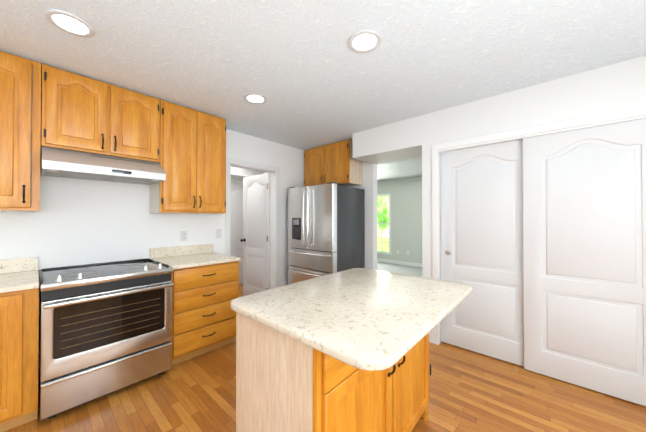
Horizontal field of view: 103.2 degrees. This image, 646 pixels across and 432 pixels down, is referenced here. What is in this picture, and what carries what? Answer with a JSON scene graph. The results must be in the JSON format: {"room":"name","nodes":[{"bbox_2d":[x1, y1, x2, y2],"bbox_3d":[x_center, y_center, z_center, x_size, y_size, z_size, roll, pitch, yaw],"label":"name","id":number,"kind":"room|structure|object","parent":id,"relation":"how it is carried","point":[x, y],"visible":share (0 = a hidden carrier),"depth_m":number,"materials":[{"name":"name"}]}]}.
{"room":"kitchen","nodes":[
{"label":"kitchen","id":0,"kind":"room"},
{"bbox_2d":[0,78,303,383],"bbox_3d":[-1.995,0.118,2.492,0.120,2.470,5.790,0,-1,42],"label":"wall","id":1,"kind":"structure","parent":0,"point":[72,222],"depth_m":2.42,"materials":[{"name":"white paint"}]},
{"bbox_2d":[0,257,37,273],"bbox_3d":[-2.554,0.378,1.754,0.020,0.104,0.807,0,-1,42],"label":"backsplash","id":2,"kind":"structure","parent":1,"relation":"attached to","point":[18,265],"depth_m":1.97,"materials":[{"name":"stone"}]},
{"bbox_2d":[0,51,40,211],"bbox_3d":[-2.318,-0.573,1.748,0.393,1.070,0.520,0,-1,42],"label":"upper cabinet","id":3,"kind":"object","parent":1,"relation":"attached to","point":[20,110],"visible":0.98,"depth_m":1.77,"materials":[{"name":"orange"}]},
{"bbox_2d":[41,64,159,162],"bbox_3d":[-1.893,-0.807,2.227,0.393,0.595,0.750,0,-1,42],"label":"upper cabinet","id":4,"kind":"object","parent":1,"relation":"attached to","point":[80,113],"visible":1,"depth_m":2.07,"materials":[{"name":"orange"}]},
{"bbox_2d":[41,146,165,184],"bbox_3d":[-1.852,-0.414,2.189,0.502,0.186,0.748,0,-1,42],"label":"range hood","id":5,"kind":"object","parent":1,"relation":"attached to","point":[58,162],"visible":1,"depth_m":2.04,"materials":[{"name":"silver metal"}]},
{"bbox_2d":[150,244,212,258],"bbox_3d":[-1.559,0.387,2.872,0.020,0.104,0.654,0,-1,42],"label":"backsplash","id":6,"kind":"structure","parent":1,"relation":"attached to","point":[161,252],"depth_m":2.83,"materials":[{"name":"stone"}]},
{"bbox_2d":[180,231,186,240],"bbox_3d":[-1.564,0.226,2.877,0.007,0.116,0.070,0,-1,42],"label":"electrical outlet","id":7,"kind":"object","parent":1,"relation":"attached to","point":[183,235],"visible":1,"depth_m":2.87,"materials":[{"name":"white plastic"}]},
{"bbox_2d":[150,100,225,213],"bbox_3d":[-1.422,-0.565,2.753,0.393,1.070,0.655,0,-1,42],"label":"upper cabinet","id":8,"kind":"object","parent":1,"relation":"attached to","point":[192,162],"visible":1,"depth_m":2.61,"materials":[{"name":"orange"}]},
{"bbox_2d":[216,229,221,237],"bbox_3d":[-1.294,0.219,3.180,0.008,0.116,0.070,0,-1,42],"label":"light switch","id":9,"kind":"object","parent":1,"relation":"attached to","point":[218,233],"visible":1,"depth_m":3.18,"materials":[{"name":"white plastic"}]},
{"bbox_2d":[225,158,279,288],"bbox_3d":[-0.995,0.311,3.602,0.136,2.102,0.864,0,-1,42],"label":"door frame","id":10,"kind":"structure","parent":1,"relation":"attached to","point":[273,171],"depth_m":3.84,"materials":[{"name":"white wood"}]},
{"bbox_2d":[240,173,269,295],"bbox_3d":[-1.093,0.347,4.147,0.725,2.015,0.177,0,-1,42],"label":"door","id":11,"kind":"structure","parent":1,"relation":"in","point":[255,240],"depth_m":4.12,"materials":[{"name":"white paint"}]},
{"bbox_2d":[239,284,242,296],"bbox_3d":[-1.761,1.390,3.947,1.480,0.051,3.050,0,-1,42],"label":"floor","id":12,"kind":"structure","parent":0,"point":[240,290],"depth_m":4.71,"materials":[{"name":"brown wood"}]},
{"bbox_2d":[231,166,263,180],"bbox_3d":[-2.399,0.134,4.445,0.120,2.470,3.170,0,-1,42],"label":"wall","id":13,"kind":"structure","parent":0,"point":[240,171],"depth_m":5.24,"materials":[{"name":"white paint"}]},
{"bbox_2d":[230,179,242,283],"bbox_3d":[-1.698,0.330,5.112,0.035,2.090,0.880,0,-1,42],"label":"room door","id":14,"kind":"structure","parent":13,"relation":"in","point":[236,228],"depth_m":5.09,"materials":[{"name":"white paint"}]},
{"bbox_2d":[231,173,248,180],"bbox_3d":[-1.579,-0.751,5.041,0.319,0.060,1.199,0,-1,42],"label":"shelf","id":15,"kind":"object","parent":13,"relation":"attached to","point":[237,177],"visible":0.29,"depth_m":4.93,"materials":[{"name":"white"}]},
{"bbox_2d":[0,0,645,180],"bbox_3d":[0.052,-1.137,3.042,7.420,0.050,9.320,0,-1,42],"label":"ceiling","id":16,"kind":"structure","parent":0,"point":[308,73],"depth_m":1.75,"materials":[{"name":"white paint"}]},
{"bbox_2d":[44,9,94,37],"bbox_3d":[-1.473,-1.120,1.495,0.210,0.010,0.210,0,-1,42],"label":"recessed light","id":17,"kind":"object","parent":16,"relation":"in","point":[69,23],"visible":0.96,"depth_m":1.49,"materials":[{"name":"white paint"}]},
{"bbox_2d":[244,93,266,103],"bbox_3d":[-0.642,-1.112,2.429,0.210,0.010,0.210,0,-1,42],"label":"recessed light","id":18,"kind":"object","parent":16,"relation":"in","point":[254,98],"visible":1,"depth_m":2.42,"materials":[{"name":"white paint"}]},
{"bbox_2d":[348,30,380,52],"bbox_3d":[0.268,-1.119,1.645,0.210,0.010,0.210,0,-1,42],"label":"recessed light","id":19,"kind":"object","parent":16,"relation":"in","point":[362,41],"visible":1,"depth_m":1.64,"materials":[{"name":"white paint"}]},
{"bbox_2d":[4,336,645,431],"bbox_3d":[-0.195,1.365,0.879,4.700,0.050,5.550,0,-1,42],"label":"floor","id":20,"kind":"structure","parent":0,"point":[471,391],"depth_m":1.83,"materials":[{"name":"brown wood"}]},
{"bbox_2d":[0,288,38,431],"bbox_3d":[-2.324,0.903,1.545,0.638,0.884,0.807,0,-1,42],"label":"base cabinet","id":21,"kind":"object","parent":20,"relation":"on","point":[19,325],"visible":0.94,"depth_m":1.58,"materials":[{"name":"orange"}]},
{"bbox_2d":[0,270,38,292],"bbox_3d":[-2.321,0.444,1.546,0.645,0.030,0.807,0,-1,42],"label":"countertop","id":22,"kind":"structure","parent":21,"relation":"on","point":[18,281],"depth_m":1.68,"materials":[{"name":"stone"}]},
{"bbox_2d":[39,258,173,420],"bbox_3d":[-1.751,0.872,2.088,0.732,0.956,0.754,0,-1,42],"label":"range","id":23,"kind":"object","parent":20,"relation":"on","point":[105,328],"visible":1,"depth_m":1.85,"materials":[{"name":"grey metal"}]},
{"bbox_2d":[170,261,238,365],"bbox_3d":[-1.315,0.912,2.649,0.676,0.884,0.652,0,-1,42],"label":"base cabinet","id":24,"kind":"object","parent":20,"relation":"on","point":[203,315],"visible":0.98,"depth_m":2.41,"materials":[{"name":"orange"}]},
{"bbox_2d":[152,252,240,268],"bbox_3d":[-1.326,0.454,2.663,0.645,0.030,0.654,0,-1,42],"label":"countertop","id":25,"kind":"structure","parent":24,"relation":"on","point":[185,261],"depth_m":2.58,"materials":[{"name":"stone"}]},
{"bbox_2d":[287,182,364,284],"bbox_3d":[0.016,0.464,3.827,0.905,1.800,0.813,0,-1,42],"label":"fridge","id":26,"kind":"object","parent":20,"relation":"on","point":[326,229],"visible":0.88,"depth_m":3.53,"materials":[{"name":"grey metal"}]},
{"bbox_2d":[236,312,430,431],"bbox_3d":[0.161,0.898,1.463,0.600,0.894,1.090,0,-1,42],"label":"kitchen island","id":27,"kind":"object","parent":20,"relation":"on","point":[284,383],"visible":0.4,"depth_m":1.10,"materials":[{"name":"brown wood"}]},
{"bbox_2d":[231,268,471,370],"bbox_3d":[0.220,0.434,1.414,0.860,0.030,1.170,0,-1,42],"label":"island countertop","id":28,"kind":"structure","parent":27,"relation":"on","point":[368,319],"depth_m":1.13,"materials":[{"name":"stone"}]},
{"bbox_2d":[264,156,421,269],"bbox_3d":[0.764,0.129,3.831,7.420,2.470,0.120,0,-1,42],"label":"wall","id":29,"kind":"structure","parent":0,"point":[369,186],"depth_m":3.82,"materials":[{"name":"white paint"}]},
{"bbox_2d":[304,139,362,186],"bbox_3d":[0.128,-0.779,4.050,0.910,0.620,0.408,0,-1,42],"label":"upper cabinet","id":30,"kind":"object","parent":29,"relation":"attached to","point":[336,162],"visible":1,"depth_m":3.84,"materials":[{"name":"brown wood"}]},
{"bbox_2d":[353,115,421,163],"bbox_3d":[0.904,-0.945,3.313,0.930,0.329,0.479,0,-1,42],"label":"wall","id":31,"kind":"structure","parent":0,"point":[402,139],"depth_m":3.14,"materials":[{"name":"white paint"}]},
{"bbox_2d":[377,262,421,276],"bbox_3d":[1.938,1.399,5.139,7.420,0.052,3.650,0,-1,42],"label":"floor","id":32,"kind":"structure","parent":0,"point":[401,269],"depth_m":6.76,"materials":[{"name":"grey"}]},
{"bbox_2d":[377,176,421,263],"bbox_3d":[3.147,0.152,6.597,7.540,2.470,0.120,0,-1,42],"label":"wall","id":33,"kind":"structure","parent":0,"point":[406,214],"depth_m":7.25,"materials":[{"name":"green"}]},
{"bbox_2d":[377,193,390,254],"bbox_3d":[1.585,0.238,7.917,1.130,1.800,0.105,0,-1,42],"label":"room window","id":34,"kind":"structure","parent":33,"relation":"in","point":[389,233],"depth_m":7.58,"materials":[{"name":"white"}]},
{"bbox_2d":[377,258,421,266],"bbox_3d":[3.103,1.336,6.538,7.300,0.100,0.012,0,-1,42],"label":"baseboard","id":35,"kind":"structure","parent":33,"relation":"attached to","point":[401,262],"depth_m":7.32,"materials":[{"name":"white wood"}]},
{"bbox_2d":[422,55,645,343],"bbox_3d":[2.248,0.115,2.107,2.670,2.470,0.480,0,-1,42],"label":"wall","id":36,"kind":"structure","parent":0,"point":[614,87],"depth_m":2.22,"materials":[{"name":"white paint"}]},
{"bbox_2d":[440,140,523,366],"bbox_3d":[1.566,0.324,2.494,0.790,2.035,0.039,0,-1,42],"label":"closet door","id":37,"kind":"structure","parent":36,"relation":"in","point":[481,202],"depth_m":2.47,"materials":[{"name":"white paint"}]},
{"bbox_2d":[432,105,645,344],"bbox_3d":[1.830,0.292,2.215,1.684,2.117,0.114,0,-1,42],"label":"trim","id":38,"kind":"structure","parent":36,"relation":"attached to","point":[625,115],"depth_m":2.33,"materials":[{"name":"white wood"}]},
{"bbox_2d":[523,118,645,405],"bbox_3d":[2.064,0.320,1.996,0.790,2.035,0.039,0,-1,42],"label":"closet door","id":39,"kind":"structure","parent":36,"relation":"in","point":[584,238],"depth_m":1.98,"materials":[{"name":"white paint"}]},
{"label":"outside","id":40,"kind":"structure","parent":0,"visible":0},
{"bbox_2d":[377,196,388,251],"bbox_3d":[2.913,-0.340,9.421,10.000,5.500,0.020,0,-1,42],"label":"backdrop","id":41,"kind":"structure","parent":40,"point":[382,200],"depth_m":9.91,"materials":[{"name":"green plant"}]}
]}

